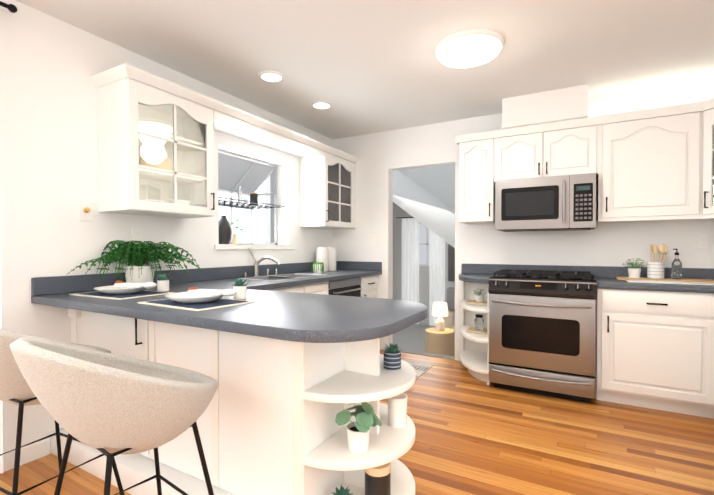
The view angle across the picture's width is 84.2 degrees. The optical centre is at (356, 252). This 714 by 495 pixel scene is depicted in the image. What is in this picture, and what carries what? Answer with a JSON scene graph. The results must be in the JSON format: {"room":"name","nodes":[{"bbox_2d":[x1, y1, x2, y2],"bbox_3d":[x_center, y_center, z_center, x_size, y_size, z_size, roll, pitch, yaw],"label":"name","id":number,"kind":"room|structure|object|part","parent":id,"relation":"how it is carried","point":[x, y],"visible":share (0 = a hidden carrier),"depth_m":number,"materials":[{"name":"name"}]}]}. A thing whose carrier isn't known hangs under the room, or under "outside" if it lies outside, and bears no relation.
{"room":"kitchen","nodes":[
{"label":"kitchen","id":0,"kind":"room"},
{"bbox_2d":[139,148,172,170],"bbox_3d":[-1.340,-0.603,2.623,0.220,0.160,0.220,0,1,29],"label":"basket","id":1,"kind":"object","parent":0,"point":[156,160],"depth_m":2.55,"materials":[{"name":"beige wicker"}]},
{"bbox_2d":[139,199,172,202],"bbox_3d":[-1.369,-0.301,2.574,0.229,0.061,0.229,0,1,23],"label":"plate","id":2,"kind":"object","parent":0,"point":[170,201],"depth_m":2.52,"materials":[{"name":"white ceramic"}]},
{"bbox_2d":[142,125,179,135],"bbox_3d":[-1.325,-0.792,2.646,0.258,0.037,0.258,0,1,-16],"label":"plate","id":3,"kind":"object","parent":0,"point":[177,134],"depth_m":2.53,"materials":[{"name":"white ceramic"}]},
{"bbox_2d":[0,0,332,452],"bbox_3d":[-1.930,-0.146,2.037,0.150,2.570,6.670,0,1,29],"label":"wall","id":4,"kind":"structure","parent":0,"point":[50,66],"depth_m":2.29,"materials":[{"name":"white paint"}]},
{"bbox_2d":[0,1,16,472],"bbox_3d":[-2.392,-0.060,0.958,0.099,2.385,2.534,0,1,29],"label":"curtain","id":5,"kind":"object","parent":4,"relation":"hanging from","point":[12,8],"visible":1,"depth_m":2.00,"materials":[{"name":"white fabric"}]},
{"bbox_2d":[3,437,49,471],"bbox_3d":[-2.589,1.109,0.712,0.012,0.095,3.488,0,1,29],"label":"baseboard","id":6,"kind":"structure","parent":4,"relation":"attached to","point":[34,451],"depth_m":2.15,"materials":[{"name":"white paint"}]},
{"bbox_2d":[79,201,93,220],"bbox_3d":[-1.632,-0.247,2.390,0.022,0.115,0.080,0,1,29],"label":"dimmer switch","id":7,"kind":"object","parent":4,"relation":"attached to","point":[86,213],"visible":1,"depth_m":2.39,"materials":[{"name":"white plastic"}]},
{"bbox_2d":[132,228,142,243],"bbox_3d":[-1.482,-0.106,2.672,0.008,0.115,0.075,0,1,29],"label":"electrical outlet","id":8,"kind":"object","parent":4,"relation":"attached to","point":[137,234],"visible":0.67,"depth_m":2.67,"materials":[{"name":"white plastic"}]},
{"bbox_2d":[31,263,313,294],"bbox_3d":[-1.025,0.171,3.475,0.020,0.100,3.038,0,1,29],"label":"backsplash","id":9,"kind":"structure","parent":4,"relation":"attached to","point":[54,285],"depth_m":2.82,"materials":[{"name":"grey stone"}]},
{"bbox_2d":[214,150,292,249],"bbox_3d":[-1.151,-0.465,3.797,0.562,0.875,1.010,0,1,29],"label":"garden window","id":10,"kind":"structure","parent":4,"relation":"in","point":[247,175],"depth_m":3.95,"materials":[{"name":"white paint"}]},
{"bbox_2d":[218,215,231,243],"bbox_3d":[-1.164,-0.195,3.452,0.140,0.250,0.140,0,1,29],"label":"vase","id":11,"kind":"object","parent":10,"relation":"on","point":[225,233],"visible":0.77,"depth_m":3.40,"materials":[{"name":"black ceramic"}]},
{"bbox_2d":[229,220,246,243],"bbox_3d":[-1.137,-0.186,3.639,0.263,0.227,0.238,0,1,29],"label":"pothos plant","id":12,"kind":"object","parent":10,"relation":"on","point":[236,237],"visible":0.67,"depth_m":3.62,"materials":[{"name":"green plant"}]},
{"bbox_2d":[237,186,241,202],"bbox_3d":[-1.131,-0.553,3.813,0.044,0.160,0.044,0,1,29],"label":"bottle","id":13,"kind":"object","parent":10,"relation":"on","point":[239,194],"visible":0.81,"depth_m":3.80,"materials":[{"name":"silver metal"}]},
{"bbox_3d":[-0.981,-0.049,3.707,0.172,0.046,1.010,0,1,29],"label":"window sill apron","id":14,"kind":"part","parent":10,"relation":"part of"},
{"bbox_2d":[250,192,257,205],"bbox_3d":[-1.038,-0.537,3.979,0.082,0.124,0.082,0,1,29],"label":"jar","id":15,"kind":"object","parent":10,"relation":"on","point":[253,197],"visible":0.81,"depth_m":3.94,"materials":[{"name":"black"}]},
{"bbox_2d":[177,200,189,204],"bbox_3d":[-1.252,-0.317,2.783,0.148,0.086,0.148,0,1,20],"label":"plate","id":16,"kind":"object","parent":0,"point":[177,200],"depth_m":2.73,"materials":[{"name":"white ceramic"}]},
{"bbox_2d":[265,171,274,242],"bbox_3d":[-0.342,-0.363,7.060,0.100,3.720,3.651,0,1,29],"label":"wall","id":17,"kind":"structure","parent":0,"point":[269,182],"depth_m":5.47,"materials":[{"name":"white paint"}]},
{"bbox_2d":[0,350,713,494],"bbox_3d":[-0.103,1.182,1.028,4.340,0.060,6.670,0,1,29],"label":"floor","id":18,"kind":"structure","parent":0,"point":[474,436],"depth_m":2.29,"materials":[{"name":"brown wood"}]},
{"bbox_2d":[0,329,124,494],"bbox_3d":[-1.400,0.692,1.704,0.588,0.904,0.579,0,1,29],"label":"stool","id":19,"kind":"object","parent":18,"relation":"on","point":[15,388],"visible":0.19,"depth_m":1.52,"materials":[{"name":"fabric"}]},
{"bbox_2d":[63,307,90,462],"bbox_3d":[-1.426,0.703,2.525,0.258,0.861,0.643,0,1,29],"label":"base cabinet","id":20,"kind":"object","parent":18,"relation":"on","point":[80,321],"depth_m":2.24,"materials":[{"name":"laminate"}]},
{"bbox_2d":[10,338,217,494],"bbox_3d":[-0.772,0.696,1.323,0.590,0.904,0.580,0,1,29],"label":"stool","id":21,"kind":"object","parent":18,"relation":"on","point":[109,406],"visible":1,"depth_m":1.13,"materials":[{"name":"fabric"}]},
{"bbox_2d":[91,315,154,490],"bbox_3d":[-1.072,0.706,2.332,0.547,0.861,0.634,0,1,29],"label":"base cabinet","id":22,"kind":"object","parent":18,"relation":"on","point":[124,337],"depth_m":1.99,"materials":[{"name":"laminate"}]},
{"bbox_2d":[151,323,214,494],"bbox_3d":[-0.668,0.708,2.115,0.509,0.861,0.652,0,1,29],"label":"base cabinet","id":23,"kind":"object","parent":18,"relation":"on","point":[190,348],"depth_m":1.80,"materials":[{"name":"laminate"}]},
{"bbox_2d":[215,331,382,494],"bbox_3d":[-0.281,0.711,1.900,0.530,0.861,0.654,0,1,29],"label":"base cabinet","id":24,"kind":"object","parent":18,"relation":"on","point":[291,361],"depth_m":1.60,"materials":[{"name":"laminate"}]},
{"bbox_2d":[31,271,493,350],"bbox_3d":[-0.145,0.287,2.983,2.038,0.120,3.038,0,1,29],"label":"countertop","id":25,"kind":"structure","parent":24,"relation":"on","point":[341,310],"depth_m":1.73,"materials":[{"name":"grey stone"}]},
{"bbox_2d":[69,290,172,299],"bbox_3d":[-1.323,0.233,2.234,0.461,0.006,0.336,0,1,29],"label":"placemat","id":26,"kind":"object","parent":25,"relation":"on","point":[143,293],"visible":0.64,"depth_m":2.17,"materials":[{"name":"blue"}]},
{"bbox_2d":[94,285,145,293],"bbox_3d":[-1.323,0.212,2.234,0.276,0.034,0.276,0,1,29],"label":"bowl","id":27,"kind":"object","parent":26,"relation":"on","point":[112,289],"visible":0.71,"depth_m":2.15,"materials":[{"name":"white ceramic"}]},
{"bbox_2d":[114,280,156,287],"bbox_3d":[-1.252,0.180,2.212,0.262,0.040,0.104,0,1,12],"label":"napkin","id":28,"kind":"object","parent":27,"relation":"on","point":[120,284],"visible":1,"depth_m":2.18,"materials":[{"name":"white fabric"}]},
{"bbox_2d":[66,240,201,288],"bbox_3d":[-1.339,0.078,2.533,0.410,0.309,0.820,0,1,29],"label":"fern plant","id":29,"kind":"object","parent":25,"relation":"on","point":[138,270],"visible":1,"depth_m":2.49,"materials":[{"name":"green plant"}]},
{"bbox_2d":[156,273,170,290],"bbox_3d":[-1.173,0.181,2.396,0.114,0.106,0.114,0,1,29],"label":"succulent","id":30,"kind":"object","parent":25,"relation":"on","point":[162,282],"visible":1,"depth_m":2.37,"materials":[{"name":"white ceramic"}]},
{"bbox_2d":[138,298,255,310],"bbox_3d":[-0.762,0.238,1.885,0.466,0.006,0.343,0,1,29],"label":"placemat","id":31,"kind":"object","parent":25,"relation":"on","point":[215,304],"visible":0.64,"depth_m":1.80,"materials":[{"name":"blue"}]},
{"bbox_2d":[165,292,222,303],"bbox_3d":[-0.762,0.217,1.885,0.276,0.034,0.276,0,1,29],"label":"bowl","id":32,"kind":"object","parent":31,"relation":"on","point":[184,297],"visible":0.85,"depth_m":1.81,"materials":[{"name":"white ceramic"}]},
{"bbox_2d":[187,286,236,295],"bbox_3d":[-0.693,0.184,1.856,0.262,0.040,0.104,0,1,17],"label":"napkin","id":33,"kind":"object","parent":32,"relation":"on","point":[193,290],"visible":1,"depth_m":1.82,"materials":[{"name":"white fabric"}]},
{"bbox_2d":[230,278,249,298],"bbox_3d":[-0.604,0.186,2.042,0.114,0.106,0.114,0,1,29],"label":"succulent","id":34,"kind":"object","parent":25,"relation":"on","point":[239,287],"visible":1,"depth_m":2.02,"materials":[{"name":"white ceramic"}]},
{"bbox_2d":[243,248,279,277],"bbox_3d":[-0.769,0.089,3.561,0.306,0.260,0.433,0,1,29],"label":"faucet","id":35,"kind":"object","parent":25,"relation":"on","point":[256,269],"visible":0.96,"depth_m":3.54,"materials":[{"name":"silver metal"}]},
{"bbox_2d":[243,271,310,282],"bbox_3d":[-0.634,0.302,3.511,0.437,0.176,0.790,0,1,29],"label":"sink","id":36,"kind":"object","parent":25,"relation":"in","point":[290,274],"depth_m":3.58,"materials":[{"name":"silver metal"}]},
{"bbox_2d":[312,262,323,273],"bbox_3d":[-0.397,0.158,4.007,0.124,0.112,0.124,0,1,29],"label":"plant pot","id":37,"kind":"object","parent":25,"relation":"on","point":[318,267],"visible":1,"depth_m":3.97,"materials":[{"name":"white"}]},
{"bbox_2d":[316,247,327,271],"bbox_3d":[-0.381,0.075,4.341,0.132,0.270,0.132,0,1,29],"label":"canister","id":38,"kind":"object","parent":25,"relation":"on","point":[321,254],"visible":0.83,"depth_m":4.29,"materials":[{"name":"white ceramic"}]},
{"bbox_2d":[327,247,335,270],"bbox_3d":[-0.300,0.073,4.485,0.132,0.270,0.132,0,1,29],"label":"canister","id":39,"kind":"object","parent":25,"relation":"on","point":[331,258],"visible":0.75,"depth_m":4.42,"materials":[{"name":"white ceramic"}]},
{"bbox_2d":[466,300,486,305],"bbox_3d":[1.137,0.469,3.678,0.200,0.019,0.180,0,1,29],"label":"wood shelf","id":40,"kind":"object","parent":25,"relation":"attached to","point":[473,302],"visible":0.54,"depth_m":3.62,"materials":[{"name":"beige wood"}]},
{"bbox_2d":[473,288,485,301],"bbox_3d":[1.139,0.390,3.676,0.130,0.136,0.140,0,1,29],"label":"potted plant","id":41,"kind":"object","parent":40,"relation":"on","point":[479,298],"visible":1,"depth_m":3.65,"materials":[{"name":"white ceramic"}]},
{"bbox_2d":[466,327,486,333],"bbox_3d":[1.137,0.728,3.681,0.200,0.019,0.180,0,1,29],"label":"wood shelf","id":42,"kind":"object","parent":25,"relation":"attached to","point":[472,330],"visible":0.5,"depth_m":3.64,"materials":[{"name":"beige wood"}]},
{"bbox_2d":[474,314,483,329],"bbox_3d":[1.137,0.650,3.680,0.084,0.135,0.084,0,1,29],"label":"jar","id":43,"kind":"object","parent":42,"relation":"on","point":[478,322],"visible":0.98,"depth_m":3.65,"materials":[{"name":"white"}]},
{"bbox_2d":[332,485,353,494],"bbox_3d":[-0.057,0.977,1.556,0.092,0.095,0.091,0,1,29],"label":"succulent","id":44,"kind":"object","parent":24,"relation":"on","point":[342,491],"visible":1,"depth_m":1.57,"materials":[{"name":"green plant"}]},
{"bbox_2d":[335,402,381,452],"bbox_3d":[0.009,0.676,1.564,0.182,0.196,0.190,0,1,29],"label":"potted plant","id":45,"kind":"object","parent":24,"relation":"on","point":[358,430],"visible":1,"depth_m":1.53,"materials":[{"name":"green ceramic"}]},
{"bbox_2d":[364,462,390,494],"bbox_3d":[0.084,0.936,1.602,0.108,0.175,0.108,0,1,29],"label":"jar","id":46,"kind":"object","parent":24,"relation":"on","point":[377,480],"visible":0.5,"depth_m":1.56,"materials":[{"name":"black"}]},
{"bbox_2d":[382,343,401,369],"bbox_3d":[0.161,0.468,1.794,0.104,0.106,0.106,0,1,29],"label":"succulent","id":47,"kind":"object","parent":24,"relation":"on","point":[392,356],"visible":1,"depth_m":1.76,"materials":[{"name":"ceramic"}]},
{"bbox_2d":[388,393,406,427],"bbox_3d":[0.181,0.707,1.774,0.090,0.130,0.090,0,1,29],"label":"pot","id":48,"kind":"object","parent":24,"relation":"on","point":[397,411],"visible":0.9,"depth_m":1.74,"materials":[{"name":"white ceramic"}]},
{"bbox_2d":[401,359,433,378],"bbox_3d":[0.266,1.115,3.687,0.640,0.008,0.910,0,1,29],"label":"rug","id":49,"kind":"object","parent":18,"relation":"on","point":[421,368],"visible":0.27,"depth_m":3.84,"materials":[{"name":"beige fabric"}]},
{"bbox_2d":[398,349,454,359],"bbox_3d":[0.713,1.108,4.333,0.754,0.006,0.105,0,1,29],"label":"threshold","id":50,"kind":"object","parent":18,"relation":"on","point":[428,354],"visible":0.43,"depth_m":4.28,"materials":[{"name":"grey"}]},
{"bbox_2d":[460,281,490,384],"bbox_3d":[1.097,0.689,3.680,0.372,0.860,0.615,0,1,29],"label":"corner shelf","id":51,"kind":"object","parent":18,"relation":"on","point":[474,355],"depth_m":3.79,"materials":[{"name":"white paint"}]},
{"bbox_2d":[488,269,596,402],"bbox_3d":[1.557,0.646,3.326,0.760,0.955,0.733,0,1,29],"label":"gas range","id":52,"kind":"object","parent":18,"relation":"on","point":[542,332],"visible":0.98,"depth_m":3.06,"materials":[{"name":"silver metal"}]},
{"bbox_2d":[596,291,713,418],"bbox_3d":[2.246,0.697,3.034,0.712,0.861,0.618,0,1,29],"label":"base cabinet","id":53,"kind":"object","parent":18,"relation":"on","point":[658,360],"depth_m":2.78,"materials":[{"name":"laminate"}]},
{"bbox_2d":[596,279,713,314],"bbox_3d":[2.259,0.254,2.442,1.312,0.040,1.628,0,1,29],"label":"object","id":54,"kind":"structure","parent":53,"relation":"on","point":[613,292],"depth_m":2.76,"materials":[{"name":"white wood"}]},
{"bbox_2d":[616,277,713,282],"bbox_3d":[2.431,0.216,3.120,0.640,0.017,0.180,0,1,29],"label":"cutting board","id":55,"kind":"object","parent":54,"relation":"on","point":[671,279],"visible":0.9,"depth_m":3.04,"materials":[{"name":"brown"}]},
{"bbox_2d":[622,258,643,277],"bbox_3d":[2.258,0.126,3.224,0.166,0.159,0.162,0,1,29],"label":"potted plant","id":56,"kind":"object","parent":55,"relation":"on","point":[634,271],"visible":1,"depth_m":3.20,"materials":[{"name":"white ceramic"}]},
{"bbox_2d":[647,244,667,278],"bbox_3d":[2.389,0.067,3.142,0.135,0.280,0.110,0,1,29],"label":"utensil crock","id":57,"kind":"object","parent":55,"relation":"on","point":[655,270],"visible":1,"depth_m":3.11,"materials":[{"name":"white ceramic"}]},
{"bbox_2d":[671,249,681,278],"bbox_3d":[2.487,0.089,3.075,0.064,0.236,0.064,0,1,29],"label":"soap bottle","id":58,"kind":"object","parent":55,"relation":"on","point":[676,271],"visible":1,"depth_m":3.06,"materials":[{"name":"grey"}]},
{"bbox_2d":[626,280,713,284],"bbox_3d":[2.336,0.222,2.921,0.570,0.010,0.180,0,1,29],"label":"cutting board","id":59,"kind":"object","parent":54,"relation":"on","point":[668,282],"visible":1,"depth_m":2.90,"materials":[{"name":"white fabric"}]},
{"bbox_2d":[16,0,713,138],"bbox_3d":[-0.103,-1.368,0.996,4.340,0.100,6.670,0,1,29],"label":"ceiling","id":60,"kind":"structure","parent":0,"point":[363,67],"depth_m":2.60,"materials":[{"name":"white paint"}]},
{"bbox_2d":[258,71,284,82],"bbox_3d":[-0.653,-1.338,3.020,0.200,0.008,0.200,0,1,29],"label":"recessed light","id":61,"kind":"object","parent":60,"relation":"in","point":[271,76],"visible":0.96,"depth_m":3.00,"materials":[{"name":"white paint"}]},
{"bbox_2d":[311,101,331,108],"bbox_3d":[-0.324,-1.346,3.626,0.200,0.008,0.200,0,1,29],"label":"recessed light","id":62,"kind":"object","parent":60,"relation":"in","point":[321,105],"visible":0.92,"depth_m":3.62,"materials":[{"name":"white paint"}]},
{"bbox_2d":[435,29,503,67],"bbox_3d":[0.727,-1.300,2.578,0.430,0.074,0.430,0,1,29],"label":"flush ceiling light","id":63,"kind":"object","parent":60,"relation":"attached to","point":[469,48],"visible":1,"depth_m":2.48,"materials":[{"name":"white glass"}]},
{"bbox_2d":[393,324,434,351],"bbox_3d":[1.135,1.537,6.243,3.500,0.060,3.630,0,1,29],"label":"floor","id":64,"kind":"structure","parent":0,"point":[411,337],"depth_m":6.88,"materials":[{"name":"grey"}]},
{"bbox_2d":[425,327,454,355],"bbox_3d":[1.127,1.287,5.367,0.400,0.460,0.400,0,1,29],"label":"side table","id":65,"kind":"object","parent":64,"relation":"on","point":[439,342],"visible":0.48,"depth_m":5.20,"materials":[{"name":"beige wood"}]},
{"bbox_2d":[432,302,447,330],"bbox_3d":[1.127,0.870,5.362,0.210,0.370,0.210,0,1,29],"label":"light","id":66,"kind":"object","parent":65,"relation":"on","point":[440,310],"visible":1,"depth_m":5.30,"materials":[{"name":"white ceramic"}]},
{"bbox_2d":[442,287,454,330],"bbox_3d":[2.047,1.000,5.971,1.350,0.940,0.900,0,1,29],"label":"sofa","id":67,"kind":"object","parent":64,"relation":"on","point":[449,320],"visible":0.08,"depth_m":5.92,"materials":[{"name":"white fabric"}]},
{"bbox_2d":[393,164,454,325],"bbox_3d":[2.008,-0.372,7.765,3.270,3.720,0.120,0,1,29],"label":"wall","id":68,"kind":"structure","parent":0,"point":[438,182],"depth_m":8.05,"materials":[{"name":"white paint"}]},
{"bbox_2d":[396,217,444,325],"bbox_3d":[1.333,0.370,7.981,1.170,2.190,0.044,0,1,29],"label":"curtain","id":69,"kind":"object","parent":68,"relation":"hanging from","point":[410,258],"visible":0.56,"depth_m":8.03,"materials":[{"name":"white fabric"}]},
{"bbox_2d":[419,222,429,265],"bbox_3d":[1.437,-0.166,8.088,0.640,0.900,0.040,0,1,29],"label":"living room window","id":70,"kind":"structure","parent":68,"relation":"in","point":[426,244],"depth_m":8.08,"materials":[{"name":"white paint"}]},
{"bbox_2d":[448,244,454,280],"bbox_3d":[2.058,0.169,7.657,0.590,0.800,0.028,0,1,29],"label":"framed picture","id":71,"kind":"object","parent":68,"relation":"attached to","point":[451,263],"visible":0.14,"depth_m":7.76},
{"bbox_2d":[393,170,454,247],"bbox_3d":[1.135,-0.745,6.215,3.500,2.625,3.630,0,1,29],"label":"ceiling","id":72,"kind":"structure","parent":0,"point":[430,211],"depth_m":5.65,"materials":[{"name":"white paint"}]},
{"bbox_2d":[333,79,713,360],"bbox_3d":[1.500,-0.169,3.867,4.340,2.570,0.120,0,1,29],"label":"wall","id":73,"kind":"structure","parent":0,"point":[382,156],"depth_m":3.93,"materials":[{"name":"white paint"}]},
{"bbox_2d":[455,130,494,223],"bbox_3d":[1.175,-0.690,3.788,0.315,0.816,0.321,0,1,29],"label":"upper cabinet","id":74,"kind":"object","parent":73,"relation":"attached to","point":[476,150],"depth_m":3.64,"materials":[{"name":"laminate"}]},
{"bbox_2d":[336,261,713,278],"bbox_3d":[1.464,0.167,3.809,3.996,0.100,0.020,0,1,29],"label":"backsplash","id":75,"kind":"structure","parent":73,"relation":"attached to","point":[468,269],"depth_m":3.61,"materials":[{"name":"grey stone"}]},
{"bbox_2d":[495,115,602,180],"bbox_3d":[1.666,-0.867,3.510,0.810,0.455,0.321,0,1,29],"label":"upper cabinet","id":76,"kind":"object","parent":73,"relation":"attached to","point":[575,146],"depth_m":3.35,"materials":[{"name":"laminate"}]},
{"bbox_2d":[495,173,595,231],"bbox_3d":[1.639,-0.409,3.459,0.760,0.442,0.443,0,1,29],"label":"over-the-range microwave","id":77,"kind":"object","parent":76,"relation":"attached to","point":[560,203],"visible":1,"depth_m":3.29,"materials":[{"name":"silver metal"}]},
{"bbox_2d":[596,102,706,221],"bbox_3d":[2.302,-0.682,3.155,0.650,0.816,0.321,0,1,29],"label":"upper cabinet","id":78,"kind":"object","parent":73,"relation":"attached to","point":[651,167],"depth_m":3.01,"materials":[{"name":"laminate"}]},
{"bbox_2d":[697,235,709,248],"bbox_3d":[2.722,-0.082,3.108,0.075,0.115,0.008,0,1,29],"label":"electrical outlet","id":79,"kind":"object","parent":73,"relation":"attached to","point":[702,241],"visible":1,"depth_m":3.11,"materials":[{"name":"white plastic"}]},
{"bbox_2d":[502,84,587,128],"bbox_3d":[1.652,-1.221,3.482,0.650,0.254,0.379,0,1,29],"label":"wall","id":80,"kind":"structure","parent":0,"point":[562,104],"depth_m":3.31,"materials":[{"name":"white paint"}]},
{"bbox_2d":[699,98,713,214],"bbox_3d":[2.575,-0.678,2.635,0.343,0.812,0.343,0,1,29],"label":"upper cabinet","id":81,"kind":"object","parent":0,"relation":"attached to","point":[706,185],"depth_m":2.82,"materials":[{"name":"laminate"}]},
{"label":"outside","id":82,"kind":"structure","parent":0,"visible":0},
{"bbox_2d":[218,181,264,242],"bbox_3d":[-1.303,-0.895,4.789,1.440,5.000,6.500,0,1,29],"label":"sky","id":83,"kind":"structure","parent":82,"point":[258,225],"depth_m":5.77,"materials":[{"name":"white"}]}
]}

